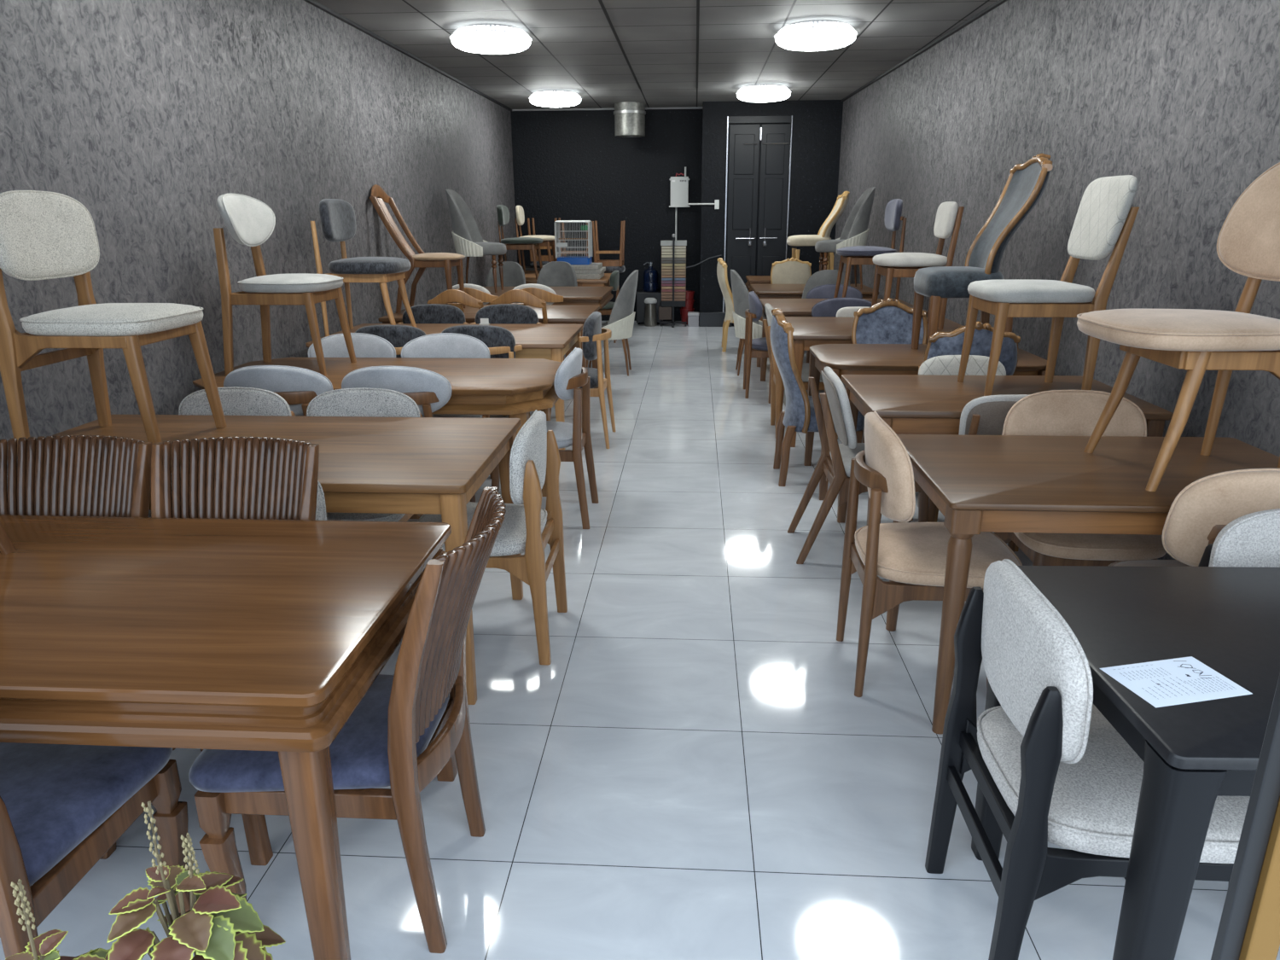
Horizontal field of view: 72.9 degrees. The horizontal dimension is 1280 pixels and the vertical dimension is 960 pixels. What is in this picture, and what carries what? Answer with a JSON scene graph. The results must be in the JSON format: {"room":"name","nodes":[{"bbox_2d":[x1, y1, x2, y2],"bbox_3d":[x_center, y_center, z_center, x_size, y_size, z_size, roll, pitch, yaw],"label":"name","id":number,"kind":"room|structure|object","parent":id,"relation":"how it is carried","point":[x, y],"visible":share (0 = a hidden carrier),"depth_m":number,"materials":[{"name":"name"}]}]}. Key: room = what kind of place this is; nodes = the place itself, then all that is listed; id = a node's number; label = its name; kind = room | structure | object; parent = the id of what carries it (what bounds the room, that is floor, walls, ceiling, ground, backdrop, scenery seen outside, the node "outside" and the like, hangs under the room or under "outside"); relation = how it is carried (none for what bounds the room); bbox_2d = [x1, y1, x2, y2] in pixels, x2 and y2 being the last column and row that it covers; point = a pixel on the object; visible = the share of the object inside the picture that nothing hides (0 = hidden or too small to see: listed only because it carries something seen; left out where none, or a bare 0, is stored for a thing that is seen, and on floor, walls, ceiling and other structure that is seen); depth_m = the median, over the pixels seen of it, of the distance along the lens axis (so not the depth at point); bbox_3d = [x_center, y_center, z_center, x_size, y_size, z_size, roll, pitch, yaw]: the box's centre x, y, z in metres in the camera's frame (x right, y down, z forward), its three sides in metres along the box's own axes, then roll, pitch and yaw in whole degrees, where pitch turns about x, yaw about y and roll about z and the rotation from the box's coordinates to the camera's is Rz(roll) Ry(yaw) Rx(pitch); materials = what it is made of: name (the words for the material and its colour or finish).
{"room":"store","nodes":[
{"label":"store","id":0,"kind":"room"},
{"bbox_2d":[0,0,517,441],"bbox_3d":[-2.225,-1.932,6.597,0.120,2.900,12.550,1,17,3],"label":"wall","id":1,"kind":"structure","parent":0,"point":[142,113],"depth_m":4.63,"materials":[{"name":"paper"}]},
{"bbox_2d":[303,0,511,110],"bbox_3d":[-2.161,-3.288,6.109,0.030,0.022,12.430,1,17,3],"label":"trim","id":2,"kind":"structure","parent":1,"relation":"attached to","point":[313,2],"depth_m":7.28,"materials":[{"name":"grey"}]},
{"bbox_2d":[510,108,702,320],"bbox_3d":[-0.460,-3.756,12.438,2.658,2.900,0.120,1,17,3],"label":"wall","id":3,"kind":"structure","parent":0,"point":[568,165],"depth_m":12.24,"materials":[{"name":"paint"}]},
{"bbox_2d":[669,167,689,240],"bbox_3d":[0.555,-3.856,12.218,0.290,1.050,0.113,1,17,3],"label":"switch box","id":4,"kind":"object","parent":3,"relation":"attached to","point":[679,185],"visible":0.98,"depth_m":12.11,"materials":[{"name":"grey plastic"}]},
{"bbox_2d":[0,320,1279,959],"bbox_3d":[0.347,-0.362,6.554,5.300,0.100,13.250,1,17,3],"label":"floor","id":5,"kind":"structure","parent":0,"point":[695,769],"depth_m":2.54,"materials":[{"name":"tile"}]},
{"bbox_2d":[5,878,110,959],"bbox_3d":[-0.796,0.862,1.191,0.231,0.757,0.258,16,23,42],"label":"potted coleus","id":6,"kind":"object","parent":5,"relation":"on","point":[41,947],"visible":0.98,"depth_m":1.13,"materials":[{"name":"green plant"}]},
{"bbox_2d":[0,435,175,750],"bbox_3d":[-1.621,0.413,2.342,0.470,0.939,0.652,1,17,3],"label":"dining chair","id":7,"kind":"object","parent":5,"relation":"on","point":[66,475],"visible":0.3,"depth_m":2.47,"materials":[{"name":"brown wood"}]},
{"bbox_2d":[0,742,193,958],"bbox_3d":[-1.259,0.637,1.615,0.470,0.939,0.652,1,17,3],"label":"dining chair","id":8,"kind":"object","parent":5,"relation":"on","point":[63,807],"visible":0.77,"depth_m":1.70,"materials":[{"name":"fabric"}]},
{"bbox_2d":[104,801,285,959],"bbox_3d":[-0.650,0.809,1.290,0.231,0.798,0.249,1,17,3],"label":"potted coleus","id":9,"kind":"object","parent":5,"relation":"on","point":[219,923],"visible":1,"depth_m":1.20,"materials":[{"name":"green plant"}]},
{"bbox_2d":[99,436,319,865],"bbox_3d":[-1.140,0.420,2.313,0.470,0.939,0.652,1,17,3],"label":"dining chair","id":10,"kind":"object","parent":5,"relation":"on","point":[264,478],"visible":0.31,"depth_m":2.44,"materials":[{"name":"brown wood"}]},
{"bbox_2d":[148,386,295,517],"bbox_3d":[-1.688,0.083,3.536,0.477,0.862,0.521,1,17,3],"label":"dining chair","id":11,"kind":"object","parent":5,"relation":"on","point":[235,400],"visible":0.17,"depth_m":3.59,"materials":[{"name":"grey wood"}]},
{"bbox_2d":[0,515,457,959],"bbox_3d":[-1.393,0.593,2.054,1.750,0.765,0.865,1,17,3],"label":"dining table","id":12,"kind":"object","parent":5,"relation":"on","point":[201,633],"visible":0.88,"depth_m":1.70,"materials":[{"name":"brown wood"}]},
{"bbox_2d":[17,414,523,704],"bbox_3d":[-1.345,0.239,3.192,1.700,0.765,0.894,1,17,3],"label":"dining table","id":13,"kind":"object","parent":5,"relation":"on","point":[367,464],"visible":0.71,"depth_m":3.02,"materials":[{"name":"brown wood"}]},
{"bbox_2d":[0,190,226,455],"bbox_3d":[-1.848,-0.557,3.019,0.521,0.862,0.477,1,17,3],"label":"dining chair","id":14,"kind":"object","parent":13,"relation":"on","point":[44,235],"visible":1,"depth_m":2.90,"materials":[{"name":"fabric"}]},
{"bbox_2d":[223,365,333,416],"bbox_3d":[-1.677,-0.155,4.261,0.518,0.887,0.536,1,17,3],"label":"dining chair","id":15,"kind":"object","parent":5,"relation":"on","point":[297,386],"visible":0.21,"depth_m":3.95,"materials":[{"name":"fabric"}]},
{"bbox_2d":[188,486,506,953],"bbox_3d":[-0.610,0.526,1.960,0.652,0.939,0.470,1,17,3],"label":"dining chair","id":16,"kind":"object","parent":5,"relation":"on","point":[410,723],"visible":0.79,"depth_m":1.80,"materials":[{"name":"brown wood"}]},
{"bbox_2d":[307,332,395,357],"bbox_3d":[-1.658,-0.369,4.949,0.518,0.887,0.536,1,17,3],"label":"dining chair","id":17,"kind":"object","parent":5,"relation":"on","point":[364,345],"visible":0.22,"depth_m":4.99,"materials":[{"name":"fabric"}]},
{"bbox_2d":[306,387,423,521],"bbox_3d":[-1.144,0.090,3.503,0.477,0.862,0.521,1,17,3],"label":"dining chair","id":18,"kind":"object","parent":5,"relation":"on","point":[345,402],"visible":0.24,"depth_m":3.55,"materials":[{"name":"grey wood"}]},
{"bbox_2d":[192,357,561,496],"bbox_3d":[-1.289,-0.193,4.581,1.775,0.765,0.890,1,17,3],"label":"dining table","id":19,"kind":"object","parent":5,"relation":"on","point":[514,387],"visible":0.29,"depth_m":4.31,"materials":[{"name":"brown wood"}]},
{"bbox_2d":[213,193,356,376],"bbox_3d":[-1.820,-1.007,4.441,0.536,0.878,0.477,1,17,3],"label":"dining chair","id":20,"kind":"object","parent":19,"relation":"on","point":[248,220],"visible":0.99,"depth_m":4.31,"materials":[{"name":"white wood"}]},
{"bbox_2d":[354,325,426,357],"bbox_3d":[-1.532,-0.570,5.585,0.539,0.892,0.533,1,17,3],"label":"dining chair","id":21,"kind":"object","parent":5,"relation":"on","point":[398,335],"visible":0.06,"depth_m":5.29,"materials":[{"name":"fabric"}]},
{"bbox_2d":[341,366,470,501],"bbox_3d":[-1.118,-0.148,4.227,0.518,0.887,0.536,1,17,3],"label":"dining chair","id":22,"kind":"object","parent":5,"relation":"on","point":[430,391],"visible":0.27,"depth_m":3.92,"materials":[{"name":"fabric"}]},
{"bbox_2d":[397,303,467,323],"bbox_3d":[-1.546,-0.842,6.459,0.539,0.892,0.533,1,17,3],"label":"dining chair","id":23,"kind":"object","parent":5,"relation":"on","point":[428,313],"visible":0.19,"depth_m":6.46,"materials":[{"name":"fabric"}]},
{"bbox_2d":[305,323,583,449],"bbox_3d":[-1.260,-0.635,6.005,1.650,0.765,0.990,1,17,3],"label":"dining table","id":24,"kind":"object","parent":5,"relation":"on","point":[546,341],"visible":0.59,"depth_m":5.73,"materials":[{"name":"brown wood"}]},
{"bbox_2d":[310,198,417,337],"bbox_3d":[-1.817,-1.419,5.781,0.514,0.870,0.478,1,17,3],"label":"dining chair","id":25,"kind":"object","parent":24,"relation":"on","point":[337,217],"visible":0.91,"depth_m":5.62,"materials":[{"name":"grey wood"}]},
{"bbox_2d":[400,332,492,502],"bbox_3d":[-1.114,-0.362,4.916,0.518,0.887,0.536,1,17,3],"label":"dining chair","id":26,"kind":"object","parent":5,"relation":"on","point":[443,345],"visible":0.27,"depth_m":4.95,"materials":[{"name":"fabric"}]},
{"bbox_2d":[427,289,483,321],"bbox_3d":[-1.375,-1.048,6.941,0.434,0.998,0.686,1,17,3],"label":"dining chair","id":27,"kind":"object","parent":5,"relation":"on","point":[448,296],"visible":0.09,"depth_m":6.50,"materials":[{"name":"brown wood"}]},
{"bbox_2d":[441,325,522,358],"bbox_3d":[-0.993,-0.563,5.553,0.539,0.892,0.533,1,17,3],"label":"dining chair","id":28,"kind":"object","parent":5,"relation":"on","point":[500,341],"visible":0.16,"depth_m":5.26,"materials":[{"name":"fabric"}]},
{"bbox_2d":[378,305,599,388],"bbox_3d":[-1.190,-1.025,7.259,1.630,0.765,0.980,1,17,3],"label":"dining table","id":29,"kind":"object","parent":5,"relation":"on","point":[555,314],"visible":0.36,"depth_m":6.90,"materials":[{"name":"brown wood"}]},
{"bbox_2d":[369,184,465,313],"bbox_3d":[-1.789,-1.890,7.081,0.686,0.998,0.434,1,17,3],"label":"dining chair","id":30,"kind":"object","parent":29,"relation":"on","point":[422,260],"visible":0.93,"depth_m":6.99,"materials":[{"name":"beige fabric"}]},
{"bbox_2d":[417,409,567,665],"bbox_3d":[-0.570,0.180,3.203,0.521,0.862,0.477,1,17,3],"label":"dining chair","id":31,"kind":"object","parent":5,"relation":"on","point":[534,458],"visible":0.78,"depth_m":3.03,"materials":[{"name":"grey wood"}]},
{"bbox_2d":[484,261,525,286],"bbox_3d":[-1.538,-1.958,9.869,0.560,1.000,0.566,1,17,3],"label":"dining chair","id":32,"kind":"object","parent":5,"relation":"on","point":[513,273],"visible":0.12,"depth_m":9.95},
{"bbox_2d":[471,303,541,418],"bbox_3d":[-0.997,-0.834,6.426,0.539,0.892,0.533,1,17,3],"label":"dining chair","id":33,"kind":"object","parent":5,"relation":"on","point":[504,313],"visible":0.16,"depth_m":6.42,"materials":[{"name":"fabric"}]},
{"bbox_2d":[489,289,547,415],"bbox_3d":[-0.895,-1.041,6.912,0.434,0.998,0.686,1,17,3],"label":"dining chair","id":34,"kind":"object","parent":5,"relation":"on","point":[525,298],"visible":0.15,"depth_m":6.47,"materials":[{"name":"brown wood"}]},
{"bbox_2d":[446,286,613,357],"bbox_3d":[-1.108,-1.574,9.024,1.570,0.765,1.200,1,17,3],"label":"dining table","id":35,"kind":"object","parent":5,"relation":"on","point":[601,296],"visible":0.34,"depth_m":8.64,"materials":[{"name":"brown wood"}]},
{"bbox_2d":[445,189,506,292],"bbox_3d":[-1.649,-2.424,8.794,0.566,1.000,0.557,1,17,3],"label":"dining chair","id":36,"kind":"object","parent":35,"relation":"on","point":[468,240],"visible":0.95,"depth_m":8.65,"materials":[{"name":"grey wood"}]},
{"bbox_2d":[512,283,564,360],"bbox_3d":[-0.958,-1.383,8.127,0.547,0.930,0.544,1,17,3],"label":"dining chair","id":37,"kind":"object","parent":5,"relation":"on","point":[546,293],"visible":0.21,"depth_m":7.79,"materials":[{"name":"silver wood"}]},
{"bbox_2d":[491,347,598,529],"bbox_3d":[-0.513,-0.241,4.517,0.536,0.887,0.518,1,17,3],"label":"dining chair","id":38,"kind":"object","parent":5,"relation":"on","point":[570,375],"visible":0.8,"depth_m":4.36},
{"bbox_2d":[536,261,577,286],"bbox_3d":[-0.949,-1.950,9.834,0.560,1.000,0.566,1,17,3],"label":"dining chair","id":39,"kind":"object","parent":5,"relation":"on","point":[555,273],"visible":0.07,"depth_m":9.92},
{"bbox_2d":[523,270,611,286],"bbox_3d":[-1.041,-2.264,11.244,1.420,0.765,1.750,1,17,3],"label":"dining table","id":40,"kind":"object","parent":5,"relation":"on","point":[530,276],"visible":0.17,"depth_m":10.32,"materials":[{"name":"brown wood"}]},
{"bbox_2d":[496,204,543,279],"bbox_3d":[-1.434,-2.866,10.448,0.526,0.860,0.481,1,17,3],"label":"dining chair","id":41,"kind":"object","parent":40,"relation":"on","point":[515,243],"visible":0.9,"depth_m":10.29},
{"bbox_2d":[514,205,556,272],"bbox_3d":[-1.354,-3.162,11.400,0.527,0.860,0.481,1,17,3],"label":"dining chair","id":42,"kind":"object","parent":40,"relation":"on","point":[548,241],"visible":0.75,"depth_m":11.26,"materials":[{"name":"beige fabric"}]},
{"bbox_2d":[576,272,604,279],"bbox_3d":[-0.804,-2.529,10.701,0.670,0.060,0.560,1,17,3],"label":"panel","id":43,"kind":"object","parent":40,"relation":"on","point":[578,276],"visible":0.36,"depth_m":10.42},
{"bbox_2d":[574,267,605,273],"bbox_3d":[-0.783,-2.591,10.712,0.670,0.050,0.560,1,17,3],"label":"panel","id":44,"kind":"object","parent":43,"relation":"on","point":[602,270],"visible":0.47,"depth_m":10.44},
{"bbox_2d":[542,262,602,269],"bbox_3d":[-0.824,-2.637,10.690,0.670,0.050,0.560,1,17,3],"label":"panel","id":45,"kind":"object","parent":44,"relation":"on","point":[593,265],"visible":0.57,"depth_m":10.42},
{"bbox_2d":[554,220,593,264],"bbox_3d":[-0.807,-2.900,10.583,0.420,0.514,0.325,1,17,3],"label":"birdcage","id":46,"kind":"object","parent":45,"relation":"on","point":[577,259],"visible":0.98,"depth_m":10.50,"materials":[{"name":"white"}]},
{"bbox_2d":[592,221,625,273],"bbox_3d":[-0.411,-3.107,11.545,0.420,0.660,0.420,1,17,3],"label":"chair","id":47,"kind":"object","parent":40,"relation":"on","point":[611,265],"visible":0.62,"depth_m":11.43,"materials":[{"name":"brown wood"}]},
{"bbox_2d":[549,311,615,448],"bbox_3d":[-0.460,-0.714,6.029,0.533,0.892,0.539,1,17,3],"label":"dining chair","id":48,"kind":"object","parent":5,"relation":"on","point":[593,333],"visible":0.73,"depth_m":5.83,"materials":[{"name":"brown wood"}]},
{"bbox_2d":[586,269,638,375],"bbox_3d":[-0.296,-1.557,8.558,0.566,1.000,0.560,1,17,3],"label":"dining chair","id":49,"kind":"object","parent":5,"relation":"on","point":[620,322],"visible":0.78,"depth_m":8.34,"materials":[{"name":"fabric"}]},
{"bbox_2d":[636,290,663,324],"bbox_3d":[0.142,-2.482,12.460,0.370,0.448,0.320,1,17,3],"label":"stand","id":50,"kind":"object","parent":5,"relation":"on","point":[642,295],"visible":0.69,"depth_m":12.29,"materials":[{"name":"black"}]},
{"bbox_2d":[658,233,686,327],"bbox_3d":[0.458,-2.758,11.989,0.351,1.249,0.304,-11,20,-31],"label":"rack","id":51,"kind":"object","parent":5,"relation":"on","point":[673,253],"visible":1,"depth_m":11.98,"materials":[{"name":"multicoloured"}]},
{"bbox_2d":[716,257,734,351],"bbox_3d":[1.160,-2.018,9.958,0.566,1.036,0.460,1,17,3],"label":"dining chair","id":52,"kind":"object","parent":5,"relation":"on","point":[722,266],"visible":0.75,"depth_m":9.80,"materials":[{"name":"beige fabric"}]},
{"bbox_2d":[730,269,762,375],"bbox_3d":[1.158,-1.550,8.509,0.566,1.000,0.560,1,17,3],"label":"dining chair","id":53,"kind":"object","parent":5,"relation":"on","point":[740,292],"visible":0.66,"depth_m":8.32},
{"bbox_2d":[743,290,768,398],"bbox_3d":[1.164,-1.185,7.528,0.522,0.887,0.528,1,17,3],"label":"dining chair","id":54,"kind":"object","parent":5,"relation":"on","point":[757,347],"visible":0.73,"depth_m":7.37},
{"bbox_2d":[770,257,811,284],"bbox_3d":[1.739,-2.093,10.188,0.460,1.036,0.566,1,17,3],"label":"dining chair","id":55,"kind":"object","parent":5,"relation":"on","point":[791,270],"visible":0.41,"depth_m":9.83,"materials":[{"name":"beige fabric"}]},
{"bbox_2d":[745,275,850,292],"bbox_3d":[1.893,-2.076,10.586,1.180,0.765,0.760,1,17,3],"label":"dining table","id":56,"kind":"object","parent":5,"relation":"on","point":[751,279],"visible":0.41,"depth_m":10.28,"materials":[{"name":"brown wood"}]},
{"bbox_2d":[786,191,849,269],"bbox_3d":[2.114,-2.922,10.340,0.688,0.996,0.482,1,17,3],"label":"dining chair","id":57,"kind":"object","parent":56,"relation":"on","point":[840,204],"visible":0.81,"depth_m":10.17,"materials":[{"name":"beige fabric"}]},
{"bbox_2d":[762,302,837,439],"bbox_3d":[1.156,-0.790,6.207,0.543,0.915,0.452,1,17,3],"label":"dining chair","id":58,"kind":"object","parent":5,"relation":"on","point":[776,383],"visible":0.38,"depth_m":6.08,"materials":[{"name":"fabric"}]},
{"bbox_2d":[750,284,879,366],"bbox_3d":[1.814,-1.669,9.280,1.230,0.765,1.000,1,17,3],"label":"dining table","id":59,"kind":"object","parent":5,"relation":"on","point":[762,291],"visible":0.35,"depth_m":8.84,"materials":[{"name":"brown wood"}]},
{"bbox_2d":[814,186,875,289],"bbox_3d":[2.104,-2.493,8.953,0.566,1.000,0.557,1,17,3],"label":"dining chair","id":60,"kind":"object","parent":59,"relation":"on","point":[855,232],"visible":0.82,"depth_m":8.79,"materials":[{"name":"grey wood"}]},
{"bbox_2d":[770,308,864,486],"bbox_3d":[1.036,-0.501,5.118,0.556,1.011,0.475,1,17,3],"label":"dining chair","id":61,"kind":"object","parent":5,"relation":"on","point":[799,416],"visible":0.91,"depth_m":4.96,"materials":[{"name":"blue fabric"}]},
{"bbox_2d":[801,269,850,363],"bbox_3d":[1.844,-1.614,8.704,0.560,1.000,0.566,1,17,3],"label":"dining chair","id":62,"kind":"object","parent":5,"relation":"on","point":[825,276],"visible":0.03,"depth_m":8.34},
{"bbox_2d":[806,284,862,363],"bbox_3d":[1.803,-1.345,8.031,0.528,0.887,0.522,1,17,3],"label":"dining chair","id":63,"kind":"object","parent":5,"relation":"on","point":[827,291],"visible":0.18,"depth_m":8.08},
{"bbox_2d":[807,297,871,394],"bbox_3d":[1.643,-1.078,7.174,0.528,0.887,0.522,1,17,3],"label":"dining chair","id":64,"kind":"object","parent":5,"relation":"on","point":[829,307],"visible":0.09,"depth_m":6.86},
{"bbox_2d":[759,298,927,403],"bbox_3d":[1.713,-1.154,7.621,1.280,0.765,1.080,1,17,3],"label":"dining table","id":65,"kind":"object","parent":5,"relation":"on","point":[790,307],"visible":0.15,"depth_m":7.61,"materials":[{"name":"brown wood"}]},
{"bbox_2d":[833,198,906,299],"bbox_3d":[1.925,-1.912,7.307,0.536,0.868,0.480,1,17,3],"label":"dining chair","id":66,"kind":"object","parent":65,"relation":"on","point":[858,254],"visible":0.85,"depth_m":7.16,"materials":[{"name":"fabric"}]},
{"bbox_2d":[787,366,929,564],"bbox_3d":[1.023,-0.085,4.032,0.591,0.860,0.438,1,17,3],"label":"dining chair","id":67,"kind":"object","parent":5,"relation":"on","point":[834,460],"visible":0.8,"depth_m":3.88,"materials":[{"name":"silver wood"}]},
{"bbox_2d":[781,316,962,447],"bbox_3d":[1.656,-0.729,6.256,1.260,0.765,1.040,1,17,3],"label":"dining table","id":68,"kind":"object","parent":5,"relation":"on","point":[808,331],"visible":0.17,"depth_m":5.90,"materials":[{"name":"brown wood"}]},
{"bbox_2d":[871,201,964,329],"bbox_3d":[1.883,-1.481,5.976,0.526,0.835,0.466,1,17,3],"label":"dining chair","id":69,"kind":"object","parent":68,"relation":"on","point":[893,264],"visible":0.89,"depth_m":5.80,"materials":[{"name":"fabric"}]},
{"bbox_2d":[851,297,927,442],"bbox_3d":[1.581,-0.603,5.438,0.475,1.011,0.556,1,17,3],"label":"dining chair","id":70,"kind":"object","parent":5,"relation":"on","point":[889,321],"visible":0.3,"depth_m":5.53,"materials":[{"name":"blue fabric"}]},
{"bbox_2d":[836,410,1022,697],"bbox_3d":[0.981,0.232,2.934,0.541,0.908,0.531,1,17,3],"label":"dining chair","id":71,"kind":"object","parent":5,"relation":"on","point":[913,555],"visible":0.88,"depth_m":2.79,"materials":[{"name":"beige fabric"}]},
{"bbox_2d":[803,343,1054,500],"bbox_3d":[1.613,-0.351,5.039,1.230,0.765,0.770,1,17,3],"label":"dining table","id":72,"kind":"object","parent":5,"relation":"on","point":[842,358],"visible":0.44,"depth_m":4.82,"materials":[{"name":"brown wood"}]},
{"bbox_2d":[911,153,1053,349],"bbox_3d":[1.858,-1.226,4.767,0.608,1.066,0.496,1,17,3],"label":"dining chair","id":73,"kind":"object","parent":72,"relation":"on","point":[1026,183],"visible":0.89,"depth_m":4.66,"materials":[{"name":"grey fabric"}]},
{"bbox_2d":[910,354,1018,551],"bbox_3d":[1.598,-0.148,4.234,0.452,0.855,0.543,1,17,3],"label":"dining chair","id":74,"kind":"object","parent":5,"relation":"on","point":[945,364],"visible":0.08,"depth_m":4.31,"materials":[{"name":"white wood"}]},
{"bbox_2d":[917,320,1020,506],"bbox_3d":[1.722,-0.389,4.744,0.475,1.011,0.556,1,17,3],"label":"dining chair","id":75,"kind":"object","parent":5,"relation":"on","point":[940,343],"visible":0.23,"depth_m":4.39,"materials":[{"name":"blue fabric"}]},
{"bbox_2d":[927,394,1028,552],"bbox_3d":[1.506,0.030,3.653,0.438,0.860,0.591,1,17,3],"label":"dining chair","id":76,"kind":"object","parent":5,"relation":"on","point":[986,415],"visible":0.1,"depth_m":3.40,"materials":[{"name":"fabric"}]},
{"bbox_2d":[837,374,1173,525],"bbox_3d":[1.575,-0.032,4.013,1.195,0.765,0.830,1,17,3],"label":"dining table","id":77,"kind":"object","parent":5,"relation":"on","point":[908,404],"visible":0.46,"depth_m":3.87,"materials":[{"name":"brown wood"}]},
{"bbox_2d":[957,174,1139,395],"bbox_3d":[1.752,-0.844,3.791,0.543,0.915,0.452,1,17,3],"label":"dining chair","id":78,"kind":"object","parent":77,"relation":"on","point":[1105,218],"visible":0.96,"depth_m":3.64,"materials":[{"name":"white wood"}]},
{"bbox_2d":[994,389,1166,566],"bbox_3d":[1.597,0.158,3.161,0.531,0.908,0.541,1,17,3],"label":"dining chair","id":79,"kind":"object","parent":5,"relation":"on","point":[1054,412],"visible":0.3,"depth_m":3.19,"materials":[{"name":"fabric"}]},
{"bbox_2d":[885,434,1279,734],"bbox_3d":[1.500,0.321,2.879,1.210,0.765,0.790,1,17,3],"label":"dining table","id":80,"kind":"object","parent":5,"relation":"on","point":[979,483],"visible":0.64,"depth_m":2.63,"materials":[{"name":"brown wood"}]},
{"bbox_2d":[1076,162,1279,491],"bbox_3d":[1.651,-0.476,2.579,0.581,0.934,0.530,1,17,3],"label":"dining chair","id":81,"kind":"object","parent":80,"relation":"on","point":[1197,341],"visible":0.99,"depth_m":2.51,"materials":[{"name":"beige fabric"}]},
{"bbox_2d":[925,558,1250,959],"bbox_3d":[0.960,0.612,1.787,0.546,0.862,0.477,1,17,3],"label":"dining chair","id":82,"kind":"object","parent":5,"relation":"on","point":[1047,764],"visible":0.79,"depth_m":1.64,"materials":[{"name":"white fabric"}]},
{"bbox_2d":[971,565,1279,959],"bbox_3d":[1.496,0.673,1.746,1.365,0.765,0.738,0,17,2],"label":"dining table","id":83,"kind":"object","parent":5,"relation":"on","point":[1227,619],"visible":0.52,"depth_m":1.50,"materials":[{"name":"black paint"}]},
{"bbox_2d":[1099,656,1252,707],"bbox_3d":[0.929,0.349,1.507,0.194,0.001,0.131,-4,18,-12],"label":"paper sheet","id":84,"kind":"object","parent":83,"relation":"on","point":[1165,683],"visible":1,"depth_m":1.50,"materials":[{"name":"white"}]},
{"bbox_2d":[1108,468,1279,566],"bbox_3d":[1.704,0.344,2.560,0.531,0.908,0.541,1,17,3],"label":"dining chair","id":85,"kind":"object","parent":5,"relation":"on","point":[1203,508],"visible":0.23,"depth_m":2.28,"materials":[{"name":"fabric"}]},
{"bbox_2d":[1198,508,1279,567],"bbox_3d":[1.616,0.541,2.006,0.477,0.862,0.546,1,17,3],"label":"dining chair","id":86,"kind":"object","parent":5,"relation":"on","point":[1253,539],"visible":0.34,"depth_m":2.08,"materials":[{"name":"white fabric"}]},
{"bbox_2d":[1210,673,1279,959],"bbox_3d":[0.697,-0.144,0.789,0.055,2.900,0.025,1,17,3],"label":"trim","id":87,"kind":"structure","parent":5,"relation":"on","point":[1249,923],"depth_m":0.97,"materials":[{"name":"black metal"}]},
{"bbox_2d":[314,0,998,109],"bbox_3d":[0.352,-3.330,5.997,5.300,0.100,12.550,1,17,3],"label":"ceiling","id":88,"kind":"structure","parent":0,"point":[573,47],"depth_m":7.30,"materials":[{"name":"paint"}]},
{"bbox_2d":[449,23,532,53],"bbox_3d":[-1.155,-3.418,6.733,0.636,0.152,0.636,1,17,3],"label":"ceiling lamp","id":89,"kind":"object","parent":88,"relation":"attached to","point":[481,38],"visible":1,"depth_m":6.54,"materials":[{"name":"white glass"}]},
{"bbox_2d":[528,89,581,107],"bbox_3d":[-1.007,-4.527,10.302,0.636,0.152,0.636,1,17,3],"label":"ceiling lamp","id":90,"kind":"object","parent":88,"relation":"attached to","point":[551,98],"visible":1,"depth_m":10.10,"materials":[{"name":"grey"}]},
{"bbox_2d":[529,95,581,107],"bbox_3d":[-1.007,-4.494,10.313,0.604,0.082,0.604,1,17,3],"label":"diffuser","id":91,"kind":"object","parent":90,"relation":"attached to","point":[543,101],"depth_m":10.12,"materials":[{"name":"white"}]},
{"bbox_2d":[613,101,645,137],"bbox_3d":[-0.137,-4.769,11.483,0.428,0.398,0.428,1,17,3],"label":"duct","id":92,"kind":"object","parent":88,"relation":"hanging from","point":[629,116],"visible":1,"depth_m":11.33,"materials":[{"name":"silver metal"}]},
{"bbox_2d":[735,83,791,102],"bbox_3d":[1.413,-4.421,9.918,0.636,0.152,0.636,1,17,3],"label":"ceiling lamp","id":93,"kind":"object","parent":88,"relation":"attached to","point":[763,92],"visible":1,"depth_m":9.72,"materials":[{"name":"grey"}]},
{"bbox_2d":[737,89,790,102],"bbox_3d":[1.413,-4.388,9.929,0.604,0.082,0.604,1,17,3],"label":"diffuser","id":94,"kind":"object","parent":93,"relation":"attached to","point":[754,96],"depth_m":9.74,"materials":[{"name":"white"}]},
{"bbox_2d":[773,20,858,51],"bbox_3d":[1.351,-3.412,6.669,0.636,0.152,0.636,1,17,3],"label":"ceiling lamp","id":95,"kind":"object","parent":88,"relation":"attached to","point":[810,35],"visible":1,"depth_m":6.48,"materials":[{"name":"grey"}]},
{"bbox_2d":[698,99,843,326],"bbox_3d":[1.748,-3.633,12.004,1.804,2.900,0.750,1,17,3],"label":"wall","id":96,"kind":"structure","parent":0,"point":[817,124],"depth_m":11.48,"materials":[{"name":"paint"}]},
{"bbox_2d":[722,115,792,323],"bbox_3d":[1.563,-3.446,11.623,0.850,2.670,0.106,1,17,3],"label":"door","id":97,"kind":"structure","parent":96,"relation":"in","point":[776,148],"depth_m":11.53,"materials":[{"name":"wood"}]},
{"bbox_2d":[833,0,1279,559],"bbox_3d":[2.665,-1.868,6.305,0.802,2.900,12.550,1,17,3],"label":"wall","id":98,"kind":"structure","parent":0,"point":[1181,98],"depth_m":4.57,"materials":[{"name":"paint"}]},
{"bbox_2d":[840,0,1007,101],"bbox_3d":[2.432,-3.133,5.532,0.030,0.022,11.807,0,17,2],"label":"trim","id":99,"kind":"structure","parent":98,"relation":"attached to","point":[998,2],"depth_m":7.29,"materials":[{"name":"grey"}]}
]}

